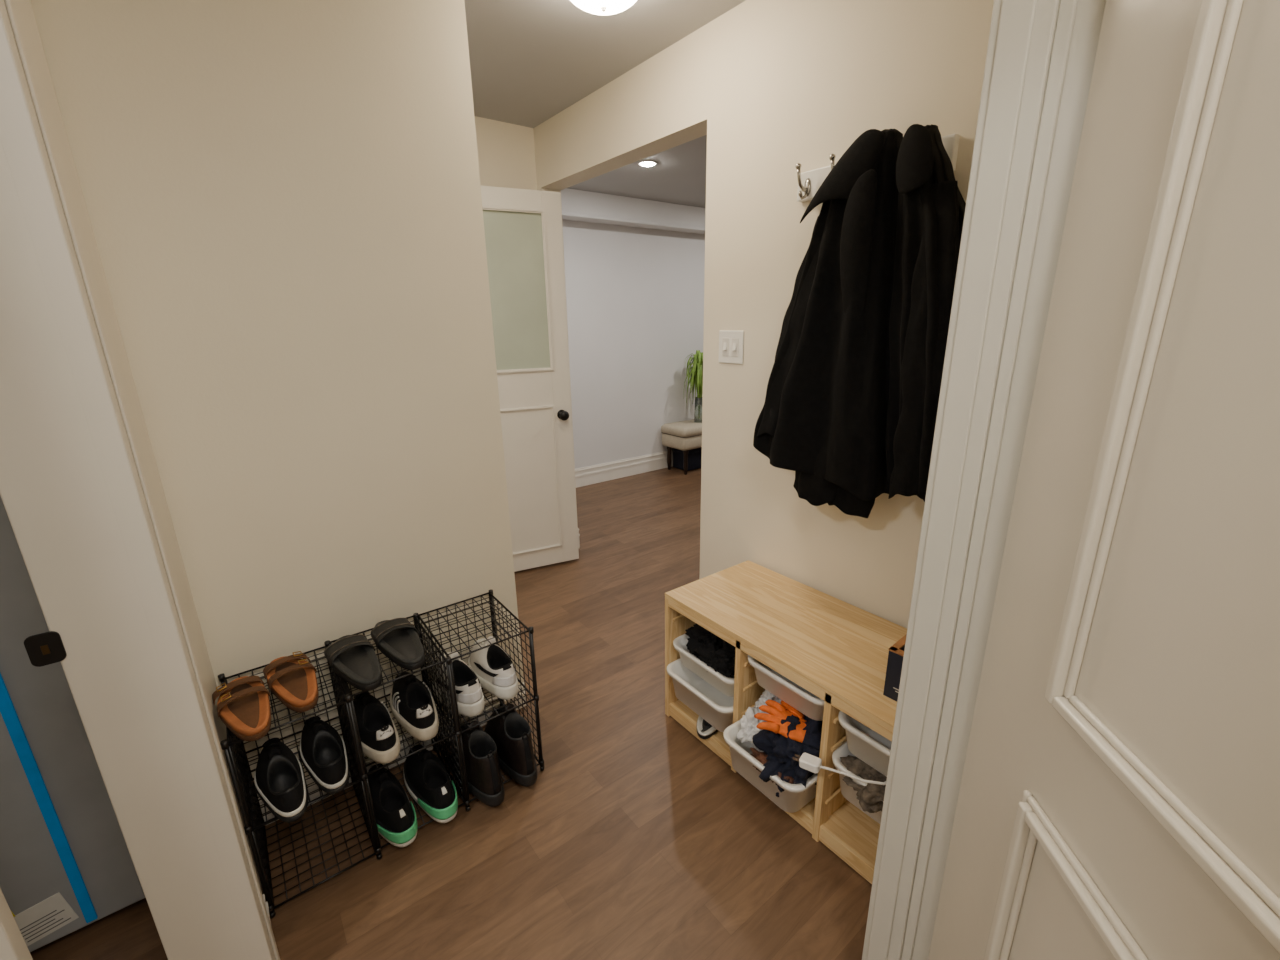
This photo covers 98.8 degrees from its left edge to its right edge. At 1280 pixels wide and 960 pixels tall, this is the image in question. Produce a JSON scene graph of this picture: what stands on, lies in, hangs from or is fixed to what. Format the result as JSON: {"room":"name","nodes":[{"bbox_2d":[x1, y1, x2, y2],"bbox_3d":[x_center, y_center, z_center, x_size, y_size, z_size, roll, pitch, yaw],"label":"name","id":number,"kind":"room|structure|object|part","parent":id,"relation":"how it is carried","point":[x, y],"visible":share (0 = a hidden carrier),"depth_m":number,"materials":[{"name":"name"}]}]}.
{"room":"entryway","nodes":[
{"label":"entryway","id":0,"kind":"room"},
{"bbox_2d":[30,0,523,796],"bbox_3d":[-1.580,-0.043,1.053,2.724,2.398,0.115,-13,20,-35],"label":"wall","id":1,"kind":"structure","parent":0,"point":[283,199],"depth_m":1.43,"materials":[{"name":"beige paint"}]},
{"bbox_2d":[258,682,525,825],"bbox_3d":[-0.788,0.905,1.861,0.876,0.100,0.016,-13,20,-35],"label":"baseboard","id":2,"kind":"structure","parent":1,"relation":"attached to","point":[497,704],"depth_m":1.86,"materials":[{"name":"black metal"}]},
{"bbox_2d":[30,466,871,959],"bbox_3d":[0.994,0.770,2.507,8.200,0.060,6.300,-13,20,-35],"label":"floor","id":3,"kind":"structure","parent":0,"point":[634,839],"depth_m":1.55,"materials":[{"name":"brown wood"}]},
{"bbox_2d":[0,888,32,959],"bbox_3d":[-1.219,0.309,0.450,0.770,2.030,0.035,-13,20,-35],"label":"door","id":4,"kind":"structure","parent":3,"relation":"on","point":[13,946],"depth_m":0.79,"materials":[{"name":"beige paint"}]},
{"bbox_2d":[0,495,145,951],"bbox_3d":[-1.571,0.214,0.972,0.850,1.950,0.117,-13,20,-35],"label":"door","id":5,"kind":"structure","parent":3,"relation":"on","point":[66,863],"depth_m":1.23,"materials":[{"name":"grey metal"}]},
{"bbox_2d":[20,910,70,941],"bbox_3d":[-1.386,1.036,1.280,0.080,0.052,0.001,-13,20,-35],"label":"print","id":6,"kind":"object","parent":5,"relation":"attached to","point":[37,927],"depth_m":1.28},
{"bbox_2d":[218,589,543,918],"bbox_3d":[-0.723,0.741,1.646,0.773,0.533,0.321,-13,20,-35],"label":"shoe rack","id":7,"kind":"object","parent":3,"relation":"on","point":[233,747],"visible":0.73,"depth_m":1.58,"materials":[{"name":"black metal"}]},
{"bbox_3d":[-1.021,0.685,1.393,0.006,0.251,0.312,-13,20,-35],"label":"panel","id":8,"kind":"part","parent":7,"relation":"part of","materials":[{"name":"black metal"}]},
{"bbox_3d":[-1.117,0.777,1.544,0.015,0.533,0.014,-13,20,-35],"label":"post","id":9,"kind":"part","parent":7,"relation":"part of","materials":[{"name":"black metal"}]},
{"bbox_2d":[212,676,271,741],"bbox_3d":[-0.953,0.536,1.322,0.106,0.055,0.269,-16,22,-42],"label":"sandal","id":10,"kind":"object","parent":7,"relation":"on","point":[243,704],"visible":1,"depth_m":1.31,"materials":[{"name":"brown leather"}]},
{"bbox_3d":[-0.931,0.843,1.309,0.015,0.533,0.014,-13,20,-35],"label":"post","id":11,"kind":"part","parent":7,"relation":"part of","materials":[{"name":"black metal"}]},
{"bbox_3d":[-1.017,0.923,1.463,0.006,0.258,0.312,-13,20,-35],"label":"panel","id":12,"kind":"part","parent":7,"relation":"part of","materials":[{"name":"black metal"}]},
{"bbox_2d":[254,738,307,822],"bbox_3d":[-0.928,0.738,1.408,0.107,0.112,0.296,-16,22,-42],"label":"sneaker","id":13,"kind":"object","parent":7,"relation":"on","point":[279,777],"visible":1,"depth_m":1.38,"materials":[{"name":"black rubber"}]},
{"bbox_2d":[225,646,345,745],"bbox_3d":[-0.927,0.545,1.428,0.246,0.006,0.312,-13,20,-35],"label":"shelf","id":14,"kind":"object","parent":7,"relation":"attached to","point":[227,741],"depth_m":1.39,"materials":[{"name":"black metal"}]},
{"bbox_3d":[-1.018,0.630,1.580,0.247,0.251,0.005,-13,20,-35],"label":"panel","id":15,"kind":"part","parent":7,"relation":"part of","materials":[{"name":"black metal"}]},
{"bbox_2d":[263,651,318,711],"bbox_3d":[-0.893,0.508,1.414,0.106,0.055,0.269,-16,22,-41],"label":"sandal","id":16,"kind":"object","parent":7,"relation":"on","point":[292,679],"visible":1,"depth_m":1.40,"materials":[{"name":"brown leather"}]},
{"bbox_3d":[-1.015,0.868,1.650,0.247,0.258,0.005,-13,20,-35],"label":"panel","id":17,"kind":"part","parent":7,"relation":"part of","materials":[{"name":"black metal"}]},
{"bbox_2d":[246,716,361,830],"bbox_3d":[-0.923,0.780,1.497,0.246,0.006,0.312,-13,20,-35],"label":"shelf","id":18,"kind":"object","parent":7,"relation":"attached to","point":[250,828],"depth_m":1.45,"materials":[{"name":"black metal"}]},
{"bbox_2d":[264,782,375,908],"bbox_3d":[-0.920,1.022,1.568,0.246,0.006,0.312,-13,20,-35],"label":"shelf","id":19,"kind":"object","parent":7,"relation":"attached to","point":[272,906],"depth_m":1.54,"materials":[{"name":"black metal"}]},
{"bbox_2d":[299,716,349,793],"bbox_3d":[-0.862,0.713,1.490,0.107,0.112,0.296,-14,21,-38],"label":"sneaker","id":20,"kind":"object","parent":7,"relation":"on","point":[323,752],"visible":1,"depth_m":1.47,"materials":[{"name":"black rubber"}]},
{"bbox_3d":[-0.916,0.731,1.690,0.015,0.533,0.014,-13,20,-35],"label":"post","id":21,"kind":"part","parent":7,"relation":"part of","materials":[{"name":"black metal"}]},
{"bbox_3d":[-0.830,0.641,1.532,0.006,0.251,0.312,-13,20,-35],"label":"panel","id":22,"kind":"part","parent":7,"relation":"part of","materials":[{"name":"black metal"}]},
{"bbox_3d":[-0.820,0.630,1.537,0.006,0.251,0.312,-13,20,-35],"label":"panel","id":23,"kind":"part","parent":7,"relation":"part of","materials":[{"name":"black metal"}]},
{"bbox_2d":[324,635,381,690],"bbox_3d":[-0.773,0.483,1.489,0.112,0.053,0.284,-16,22,-41],"label":"sandal","id":24,"kind":"object","parent":7,"relation":"on","point":[353,658],"visible":1,"depth_m":1.48,"materials":[{"name":"black rubber"}]},
{"bbox_3d":[-0.815,0.455,1.528,0.106,0.021,0.056,-16,22,-41],"label":"strap trim","id":25,"kind":"part","parent":24,"relation":"part of","materials":[{"name":"grey fabric"}]},
{"bbox_3d":[-0.826,0.879,1.602,0.006,0.258,0.312,-13,20,-35],"label":"panel","id":26,"kind":"part","parent":7,"relation":"part of","materials":[{"name":"black metal"}]},
{"bbox_3d":[-0.730,0.797,1.455,0.015,0.533,0.014,-13,20,-35],"label":"post","id":27,"kind":"part","parent":7,"relation":"part of","materials":[{"name":"black metal"}]},
{"bbox_3d":[-0.817,0.868,1.607,0.006,0.258,0.312,-13,20,-35],"label":"panel","id":28,"kind":"part","parent":7,"relation":"part of","materials":[{"name":"black metal"}]},
{"bbox_2d":[353,691,399,763],"bbox_3d":[-0.770,0.672,1.567,0.117,0.140,0.283,-16,22,-42],"label":"sneaker","id":29,"kind":"object","parent":7,"relation":"on","point":[380,741],"visible":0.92,"depth_m":1.51,"materials":[{"name":"black fabric"}]},
{"bbox_3d":[-0.818,0.575,1.724,0.247,0.251,0.005,-13,20,-35],"label":"panel","id":30,"kind":"part","parent":7,"relation":"part of","materials":[{"name":"black metal"}]},
{"bbox_2d":[330,615,445,696],"bbox_3d":[-0.727,0.490,1.572,0.246,0.006,0.312,-13,20,-35],"label":"shelf","id":31,"kind":"object","parent":7,"relation":"attached to","point":[416,617],"depth_m":1.54,"materials":[{"name":"black metal"}]},
{"bbox_2d":[362,764,417,846],"bbox_3d":[-0.746,0.918,1.612,0.119,0.146,0.306,-16,22,-42],"label":"sneaker","id":32,"kind":"object","parent":7,"relation":"on","point":[396,819],"visible":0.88,"depth_m":1.56,"materials":[{"name":"black fabric"}]},
{"bbox_3d":[-0.814,0.813,1.794,0.247,0.258,0.005,-13,20,-35],"label":"panel","id":33,"kind":"part","parent":7,"relation":"part of","materials":[{"name":"black metal"}]},
{"bbox_2d":[371,618,424,669],"bbox_3d":[-0.689,0.456,1.574,0.112,0.053,0.284,-14,21,-38],"label":"sandal","id":34,"kind":"object","parent":7,"relation":"on","point":[398,639],"visible":1,"depth_m":1.56,"materials":[{"name":"black rubber"}]},
{"bbox_3d":[-0.729,0.428,1.615,0.106,0.021,0.056,-14,21,-38],"label":"strap trim","id":35,"kind":"part","parent":34,"relation":"part of","materials":[{"name":"grey fabric"}]},
{"bbox_2d":[365,681,455,774],"bbox_3d":[-0.723,0.725,1.641,0.246,0.006,0.312,-13,20,-35],"label":"shelf","id":36,"kind":"object","parent":7,"relation":"attached to","point":[435,700],"depth_m":1.59,"materials":[{"name":"black metal"}]},
{"bbox_2d":[390,672,438,740],"bbox_3d":[-0.684,0.645,1.653,0.117,0.140,0.283,-13,20,-35],"label":"sneaker","id":37,"kind":"object","parent":7,"relation":"on","point":[412,704],"visible":0.98,"depth_m":1.61,"materials":[{"name":"black fabric"}]},
{"bbox_2d":[367,743,464,848],"bbox_3d":[-0.719,0.967,1.712,0.246,0.006,0.312,-13,20,-35],"label":"shelf","id":38,"kind":"object","parent":7,"relation":"attached to","point":[378,846],"depth_m":1.71,"materials":[{"name":"black metal"}]},
{"bbox_3d":[-0.715,0.685,1.836,0.015,0.533,0.014,-13,20,-35],"label":"post","id":39,"kind":"part","parent":7,"relation":"part of","materials":[{"name":"black metal"}]},
{"bbox_2d":[403,745,457,822],"bbox_3d":[-0.650,0.894,1.688,0.119,0.146,0.306,-14,21,-38],"label":"sneaker","id":40,"kind":"object","parent":7,"relation":"on","point":[427,780],"visible":0.96,"depth_m":1.65,"materials":[{"name":"black fabric"}]},
{"bbox_3d":[-0.629,0.586,1.676,0.006,0.251,0.312,-13,20,-35],"label":"panel","id":41,"kind":"part","parent":7,"relation":"part of","materials":[{"name":"black metal"}]},
{"bbox_3d":[-0.620,0.587,1.684,0.006,0.251,0.312,-13,20,-35],"label":"panel","id":42,"kind":"part","parent":7,"relation":"part of","materials":[{"name":"black metal"}]},
{"bbox_3d":[-0.616,0.825,1.754,0.006,0.258,0.312,-13,20,-35],"label":"panel","id":43,"kind":"part","parent":7,"relation":"part of","materials":[{"name":"black metal"}]},
{"bbox_3d":[-0.625,0.824,1.746,0.006,0.258,0.312,-13,20,-35],"label":"panel","id":44,"kind":"part","parent":7,"relation":"part of","materials":[{"name":"black metal"}]},
{"bbox_3d":[-0.617,0.532,1.871,0.247,0.251,0.005,-13,20,-35],"label":"panel","id":45,"kind":"part","parent":7,"relation":"part of","materials":[{"name":"black metal"}]},
{"bbox_3d":[-0.529,0.751,1.601,0.015,0.533,0.014,-13,20,-35],"label":"post","id":46,"kind":"part","parent":7,"relation":"part of","materials":[{"name":"black metal"}]},
{"bbox_2d":[432,651,484,716],"bbox_3d":[-0.582,0.610,1.732,0.121,0.159,0.275,-16,22,-42],"label":"sneaker","id":47,"kind":"object","parent":7,"relation":"on","point":[470,697],"visible":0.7,"depth_m":1.66,"materials":[{"name":"white leather"}]},
{"bbox_3d":[-0.613,0.770,1.941,0.247,0.258,0.005,-13,20,-35],"label":"panel","id":48,"kind":"part","parent":7,"relation":"part of","materials":[{"name":"black metal"}]},
{"bbox_2d":[418,592,528,660],"bbox_3d":[-0.526,0.447,1.719,0.246,0.006,0.312,-13,20,-35],"label":"shelf","id":49,"kind":"object","parent":7,"relation":"attached to","point":[447,658],"depth_m":1.70,"materials":[{"name":"black metal"}]},
{"bbox_2d":[451,721,504,806],"bbox_3d":[-0.525,0.842,1.734,0.117,0.216,0.319,-14,21,-38],"label":"boot","id":50,"kind":"object","parent":7,"relation":"on","point":[485,782],"visible":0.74,"depth_m":1.65,"materials":[{"name":"black leather"}]},
{"bbox_2d":[427,664,534,732],"bbox_3d":[-0.522,0.682,1.788,0.246,0.006,0.312,-13,20,-35],"label":"shelf","id":51,"kind":"object","parent":7,"relation":"attached to","point":[435,700],"depth_m":1.70,"materials":[{"name":"black metal"}]},
{"bbox_2d":[442,720,539,801],"bbox_3d":[-0.518,0.924,1.859,0.246,0.006,0.312,-13,20,-35],"label":"shelf","id":52,"kind":"object","parent":7,"relation":"attached to","point":[468,799],"depth_m":1.75,"materials":[{"name":"black metal"}]},
{"bbox_2d":[468,636,517,699],"bbox_3d":[-0.488,0.586,1.811,0.121,0.159,0.275,-13,20,-36],"label":"sneaker","id":53,"kind":"object","parent":7,"relation":"on","point":[493,667],"visible":0.89,"depth_m":1.76,"materials":[{"name":"white leather"}]},
{"bbox_3d":[-0.514,0.639,1.982,0.015,0.533,0.014,-13,20,-35],"label":"post","id":54,"kind":"part","parent":7,"relation":"part of","materials":[{"name":"black metal"}]},
{"bbox_2d":[485,704,536,786],"bbox_3d":[-0.432,0.819,1.808,0.117,0.216,0.319,-12,20,-34],"label":"boot","id":55,"kind":"object","parent":7,"relation":"on","point":[511,733],"visible":0.77,"depth_m":1.73,"materials":[{"name":"black leather"}]},
{"bbox_3d":[-0.428,0.543,1.823,0.006,0.251,0.312,-13,20,-35],"label":"panel","id":56,"kind":"part","parent":7,"relation":"part of","materials":[{"name":"black metal"}]},
{"bbox_3d":[-0.424,0.781,1.893,0.006,0.258,0.312,-13,20,-35],"label":"panel","id":57,"kind":"part","parent":7,"relation":"part of","materials":[{"name":"black metal"}]},
{"bbox_3d":[-0.328,0.705,1.748,0.015,0.533,0.014,-13,20,-35],"label":"post","id":58,"kind":"part","parent":7,"relation":"part of","materials":[{"name":"black metal"}]},
{"bbox_2d":[661,419,701,474],"bbox_3d":[0.786,-0.394,5.569,1.221,0.455,0.351,-13,20,-35],"label":"upholstered bench","id":59,"kind":"object","parent":3,"relation":"on","point":[686,435],"visible":0.52,"depth_m":5.17,"materials":[{"name":"fabric"}]},
{"bbox_3d":[0.287,-0.231,5.389,0.054,0.260,0.053,-13,20,-35],"label":"leg","id":60,"kind":"part","parent":59,"relation":"part of","materials":[{"name":"brown wood"}]},
{"bbox_3d":[0.784,-0.513,5.534,1.220,0.205,0.350,-13,20,-35],"label":"seat","id":61,"kind":"part","parent":59,"relation":"part of","materials":[{"name":"fabric"}]},
{"bbox_3d":[0.433,-0.180,5.206,0.054,0.260,0.053,-13,20,-35],"label":"leg","id":62,"kind":"part","parent":59,"relation":"part of","materials":[{"name":"brown wood"}]},
{"bbox_2d":[683,350,702,422],"bbox_3d":[0.581,-0.888,5.244,0.315,0.680,0.277,-13,20,-35],"label":"potted plant","id":63,"kind":"object","parent":59,"relation":"on","point":[696,372],"visible":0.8,"depth_m":5.18,"materials":[{"name":"green plant"}]},
{"bbox_2d":[672,447,701,470],"bbox_3d":[0.597,-0.247,5.529,0.540,0.198,0.225,-13,20,-35],"label":"storage box","id":64,"kind":"object","parent":3,"relation":"on","point":[694,455],"visible":0.25,"depth_m":5.37,"materials":[{"name":"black fabric"}]},
{"bbox_3d":[0.596,-0.329,5.505,0.540,0.028,0.225,-13,20,-35],"label":"lid","id":65,"kind":"part","parent":64,"relation":"part of","materials":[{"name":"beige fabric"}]},
{"bbox_2d":[665,560,906,883],"bbox_3d":[0.547,0.701,1.764,0.431,0.506,0.939,-13,20,-35],"label":"storage bench","id":66,"kind":"object","parent":3,"relation":"on","point":[836,650],"visible":0.46,"depth_m":1.65,"materials":[{"name":"brown wood"}]},
{"bbox_3d":[0.265,0.611,2.116,0.424,0.488,0.020,-13,20,-35],"label":"panel","id":67,"kind":"part","parent":66,"relation":"part of","materials":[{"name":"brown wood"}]},
{"bbox_2d":[667,658,733,731],"bbox_3d":[0.332,0.722,1.980,0.400,0.115,0.315,-13,20,-35],"label":"storage bin","id":68,"kind":"object","parent":66,"relation":"in","point":[715,707],"visible":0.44,"depth_m":1.91,"materials":[{"name":"white plastic"}]},
{"bbox_2d":[673,634,734,696],"bbox_3d":[0.354,0.613,1.966,0.400,0.085,0.315,-13,20,-35],"label":"storage bin","id":69,"kind":"object","parent":66,"relation":"in","point":[725,685],"visible":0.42,"depth_m":1.85,"materials":[{"name":"white plastic"}]},
{"bbox_2d":[685,623,722,656],"bbox_3d":[0.249,0.543,1.939,0.207,0.166,0.171,-13,20,-35],"label":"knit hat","id":70,"kind":"object","parent":69,"relation":"in","point":[698,635],"visible":0.34,"depth_m":1.89,"materials":[{"name":"black fabric"}]},
{"bbox_2d":[694,644,734,677],"bbox_3d":[0.254,0.595,1.847,0.098,0.082,0.172,-13,20,-35],"label":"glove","id":71,"kind":"object","parent":69,"relation":"on","point":[707,656],"visible":0.8,"depth_m":1.82,"materials":[{"name":"black fabric"}]},
{"bbox_2d":[714,639,735,675],"bbox_3d":[0.351,0.572,1.851,0.246,0.159,0.157,-13,20,-35],"label":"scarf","id":72,"kind":"object","parent":69,"relation":"in","point":[729,650],"visible":0.3,"depth_m":1.80,"materials":[{"name":"black fabric"}]},
{"bbox_2d":[696,716,717,738],"bbox_3d":[0.263,0.836,1.959,0.092,0.041,0.224,10,19,32],"label":"flip flop","id":73,"kind":"object","parent":66,"relation":"on","point":[705,730],"visible":0.34,"depth_m":1.89,"materials":[{"name":"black rubber"}]},
{"bbox_2d":[723,720,817,812],"bbox_3d":[0.484,0.830,1.703,0.400,0.115,0.292,-11,19,-36],"label":"storage bin","id":74,"kind":"object","parent":66,"relation":"in","point":[794,797],"visible":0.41,"depth_m":1.57,"materials":[{"name":"white plastic"}]},
{"bbox_2d":[737,707,766,748],"bbox_3d":[0.350,0.744,1.675,0.126,0.102,0.101,-13,20,-35],"label":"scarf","id":75,"kind":"object","parent":74,"relation":"in","point":[748,723],"visible":0.53,"depth_m":1.65,"materials":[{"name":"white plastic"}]},
{"bbox_2d":[754,689,780,713],"bbox_3d":[0.405,0.691,1.712,0.118,0.102,0.088,-13,20,-35],"label":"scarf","id":76,"kind":"object","parent":74,"relation":"in","point":[766,695],"visible":0.29,"depth_m":1.70,"materials":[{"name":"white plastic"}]},
{"bbox_2d":[750,747,793,783],"bbox_3d":[0.386,0.824,1.561,0.070,0.054,0.194,-13,20,-35],"label":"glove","id":77,"kind":"object","parent":74,"relation":"in","point":[761,757],"visible":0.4,"depth_m":1.58,"materials":[{"name":"brown fabric"}]},
{"bbox_2d":[752,713,822,796],"bbox_3d":[0.460,0.762,1.585,0.298,0.214,0.197,-13,20,-35],"label":"knit sweater","id":78,"kind":"object","parent":74,"relation":"in","point":[780,750],"visible":0.57,"depth_m":1.53,"materials":[{"name":"black fabric"}]},
{"bbox_2d":[754,699,821,750],"bbox_3d":[0.436,0.698,1.580,0.208,0.072,0.129,5,17,19],"label":"glove","id":79,"kind":"object","parent":78,"relation":"on","point":[776,711],"visible":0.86,"depth_m":1.55,"materials":[{"name":"orange rubber"}]},
{"bbox_2d":[793,753,885,784],"bbox_3d":[0.516,0.751,1.414,0.248,0.060,0.043,10,20,34],"label":"power adapter","id":80,"kind":"object","parent":78,"relation":"on","point":[809,762],"visible":0.95,"depth_m":1.44,"materials":[{"name":"white plastic"}]},
{"bbox_3d":[0.389,0.951,1.710,0.018,0.049,0.901,-13,20,-35],"label":"rail","id":81,"kind":"part","parent":66,"relation":"part of","materials":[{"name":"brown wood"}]},
{"bbox_3d":[0.379,0.525,1.583,0.020,0.026,0.901,-13,20,-35],"label":"rail","id":82,"kind":"part","parent":66,"relation":"part of","materials":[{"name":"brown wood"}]},
{"bbox_2d":[748,655,823,720],"bbox_3d":[0.557,0.574,1.690,0.400,0.090,0.292,-13,20,-35],"label":"storage bin","id":83,"kind":"object","parent":66,"relation":"in","point":[799,698],"visible":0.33,"depth_m":1.57,"materials":[{"name":"white plastic"}]},
{"bbox_2d":[832,741,882,823],"bbox_3d":[0.728,0.785,1.504,0.400,0.115,0.243,-13,20,-35],"label":"storage bin","id":84,"kind":"object","parent":66,"relation":"in","point":[848,792],"visible":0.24,"depth_m":1.45,"materials":[{"name":"white plastic"}]},
{"bbox_2d":[840,755,886,812],"bbox_3d":[0.648,0.760,1.418,0.266,0.088,0.222,-13,20,-35],"label":"folded cloth","id":85,"kind":"object","parent":84,"relation":"in","point":[870,797],"visible":0.23,"depth_m":1.38,"materials":[{"name":"fabric"}]},
{"bbox_2d":[838,711,891,776],"bbox_3d":[0.734,0.656,1.473,0.400,0.100,0.243,-13,20,-35],"label":"storage bin","id":86,"kind":"object","parent":66,"relation":"in","point":[864,743],"visible":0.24,"depth_m":1.40,"materials":[{"name":"white plastic"}]},
{"bbox_2d":[883,634,906,700],"bbox_3d":[0.787,0.467,1.407,0.311,0.134,0.171,-14,21,-39],"label":"cardboard box","id":87,"kind":"object","parent":66,"relation":"on","point":[896,651],"visible":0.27,"depth_m":1.36,"materials":[{"name":"black cardboard"}]},
{"bbox_2d":[457,683,481,703],"bbox_3d":[-0.507,0.649,1.663,0.078,0.036,0.052,-16,22,-42],"label":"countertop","id":88,"kind":"structure","parent":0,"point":[474,697],"depth_m":1.64,"materials":[{"name":"white fabric"}]},
{"bbox_2d":[492,668,515,686],"bbox_3d":[-0.420,0.626,1.735,0.078,0.036,0.052,-13,20,-36],"label":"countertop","id":89,"kind":"structure","parent":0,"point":[508,681],"depth_m":1.72,"materials":[{"name":"white fabric"}]},
{"bbox_2d":[475,116,536,189],"bbox_3d":[-1.944,-0.394,2.268,3.679,2.398,0.120,-13,20,-35],"label":"wall","id":90,"kind":"structure","parent":0,"point":[506,151],"depth_m":2.82,"materials":[{"name":"beige paint"}]},
{"bbox_2d":[481,186,578,571],"bbox_3d":[-0.727,-0.440,2.933,0.760,2.045,0.102,-9,18,-24],"label":"door","id":91,"kind":"structure","parent":90,"relation":"in","point":[523,227],"depth_m":2.98,"materials":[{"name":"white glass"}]},
{"bbox_3d":[-0.749,-0.956,2.810,0.552,0.781,0.006,-9,18,-24],"label":"glass pane","id":92,"kind":"part","parent":91,"relation":"part of","materials":[{"name":"white glass"}]},
{"bbox_3d":[-0.740,-0.951,2.793,0.584,0.815,0.010,-9,18,-24],"label":"glass moulding","id":93,"kind":"part","parent":91,"relation":"part of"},
{"bbox_3d":[-0.724,0.027,3.080,0.560,0.855,0.010,-9,18,-24],"label":"panel moulding","id":94,"kind":"part","parent":91,"relation":"part of","materials":[{"name":"white wood"}]},
{"bbox_3d":[-0.430,-0.363,3.084,0.056,0.056,0.066,-9,18,-24],"label":"knob","id":95,"kind":"part","parent":91,"relation":"part of","materials":[{"name":"black metal"}]},
{"bbox_2d":[464,0,745,207],"bbox_3d":[0.956,-1.579,1.817,8.200,0.118,6.300,-13,20,-35],"label":"ceiling","id":96,"kind":"structure","parent":0,"point":[531,61],"depth_m":2.12,"materials":[{"name":"paint"}]},
{"bbox_2d":[571,0,636,14],"bbox_3d":[-0.106,-1.415,1.583,0.276,0.108,0.276,-13,20,-35],"label":"ceiling lamp","id":97,"kind":"object","parent":96,"relation":"attached to","point":[598,7],"visible":1,"depth_m":1.60,"materials":[{"name":"white glass"}]},
{"bbox_2d":[638,160,656,166],"bbox_3d":[0.047,-1.964,3.419,0.124,0.017,0.124,-13,20,-35],"label":"recessed light","id":98,"kind":"object","parent":96,"relation":"in","point":[646,163],"visible":1,"depth_m":3.39,"materials":[{"name":"white plastic"}]},
{"bbox_2d":[562,219,704,468],"bbox_3d":[0.625,-1.406,5.504,4.521,2.440,0.130,-13,20,-35],"label":"wall","id":99,"kind":"structure","parent":0,"point":[635,295],"depth_m":4.91,"materials":[{"name":"white paint"}]},
{"bbox_2d":[575,450,672,547],"bbox_3d":[-0.419,0.160,4.253,8.200,0.170,1.191,-13,20,-35],"label":"baseboard","id":100,"kind":"structure","parent":99,"relation":"attached to","point":[589,475],"depth_m":5.13,"materials":[{"name":"white wood"}]},
{"bbox_2d":[561,188,705,233],"bbox_3d":[0.714,-2.373,5.077,4.521,0.188,0.215,-13,20,-35],"label":"ceiling beam","id":101,"kind":"structure","parent":99,"relation":"attached to","point":[577,205],"depth_m":4.41,"materials":[{"name":"white paint"}]},
{"bbox_2d":[533,0,993,627],"bbox_3d":[0.283,-0.431,2.273,0.120,2.398,2.560,-13,20,-35],"label":"wall","id":102,"kind":"structure","parent":0,"point":[772,86],"depth_m":1.85,"materials":[{"name":"beige paint"}]},
{"bbox_2d":[719,330,743,363],"bbox_3d":[0.338,-0.498,2.059,0.015,0.120,0.124,-13,20,-35],"label":"light switch","id":103,"kind":"object","parent":102,"relation":"attached to","point":[731,343],"visible":1,"depth_m":2.06,"materials":[{"name":"white plastic"}]},
{"bbox_2d":[795,133,959,201],"bbox_3d":[0.613,-0.857,1.510,0.083,0.096,0.465,-13,20,-35],"label":"coat rack","id":104,"kind":"object","parent":102,"relation":"attached to","point":[809,182],"visible":0.36,"depth_m":1.63,"materials":[{"name":"white wood"}]},
{"bbox_2d":[753,129,902,517],"bbox_3d":[0.540,-0.415,1.591,0.200,1.033,0.497,-14,21,-38],"label":"coat","id":105,"kind":"object","parent":104,"relation":"hanging from","point":[822,418],"visible":0.88,"depth_m":1.50,"materials":[{"name":"black fabric"}]},
{"bbox_2d":[885,124,965,501],"bbox_3d":[0.721,-0.393,1.359,0.165,0.909,0.251,-13,20,-35],"label":"coat","id":106,"kind":"object","parent":104,"relation":"hanging from","point":[931,204],"visible":0.72,"depth_m":1.31,"materials":[{"name":"black fabric"}]},
{"bbox_3d":[0.825,-0.080,1.049,0.803,2.398,0.110,-13,20,-35],"label":"wall","id":107,"kind":"structure","parent":0,"visible":0},
{"bbox_2d":[862,0,1105,959],"bbox_3d":[0.518,0.107,0.867,0.111,2.150,0.128,-13,20,-35],"label":"trim","id":108,"kind":"structure","parent":107,"relation":"attached to","point":[1041,55],"depth_m":0.77,"materials":[{"name":"white wood"}]},
{"bbox_2d":[928,0,1279,959],"bbox_3d":[0.478,0.292,0.398,0.053,2.040,0.820,1,16,6],"label":"door","id":109,"kind":"structure","parent":107,"relation":"in","point":[1119,796],"depth_m":0.52,"materials":[{"name":"white wood"}]},
{"bbox_3d":[0.468,0.768,0.540,0.018,0.627,0.524,1,16,6],"label":"panel moulding","id":110,"kind":"part","parent":109,"relation":"part of","materials":[{"name":"white wood"}]},
{"bbox_3d":[0.454,-0.117,0.280,0.018,0.947,0.520,1,16,6],"label":"panel moulding","id":111,"kind":"part","parent":109,"relation":"part of","materials":[{"name":"white wood"}]},
{"bbox_3d":[-0.082,0.292,-0.169,0.108,2.398,3.716,-13,20,-35],"label":"wall","id":112,"kind":"structure","parent":0,"visible":0},
{"bbox_2d":[0,0,279,959],"bbox_3d":[-1.027,-0.045,1.029,0.175,2.398,0.591,-13,20,-35],"label":"trim","id":113,"kind":"structure","parent":112,"relation":"attached to","point":[82,494],"depth_m":0.87,"materials":[{"name":"beige paint"}]},
{"bbox_3d":[-0.901,0.256,0.832,0.038,0.052,0.004,-13,20,-35],"label":"strike plate","id":114,"kind":"part","parent":113,"relation":"part of","materials":[{"name":"black metal"}]},
{"bbox_2d":[263,894,271,927],"bbox_3d":[-0.878,1.072,1.295,0.016,0.100,0.157,-13,20,-35],"label":"baseboard","id":115,"kind":"structure","parent":112,"relation":"attached to","point":[265,902],"depth_m":1.34,"materials":[{"name":"white wood"}]}
]}

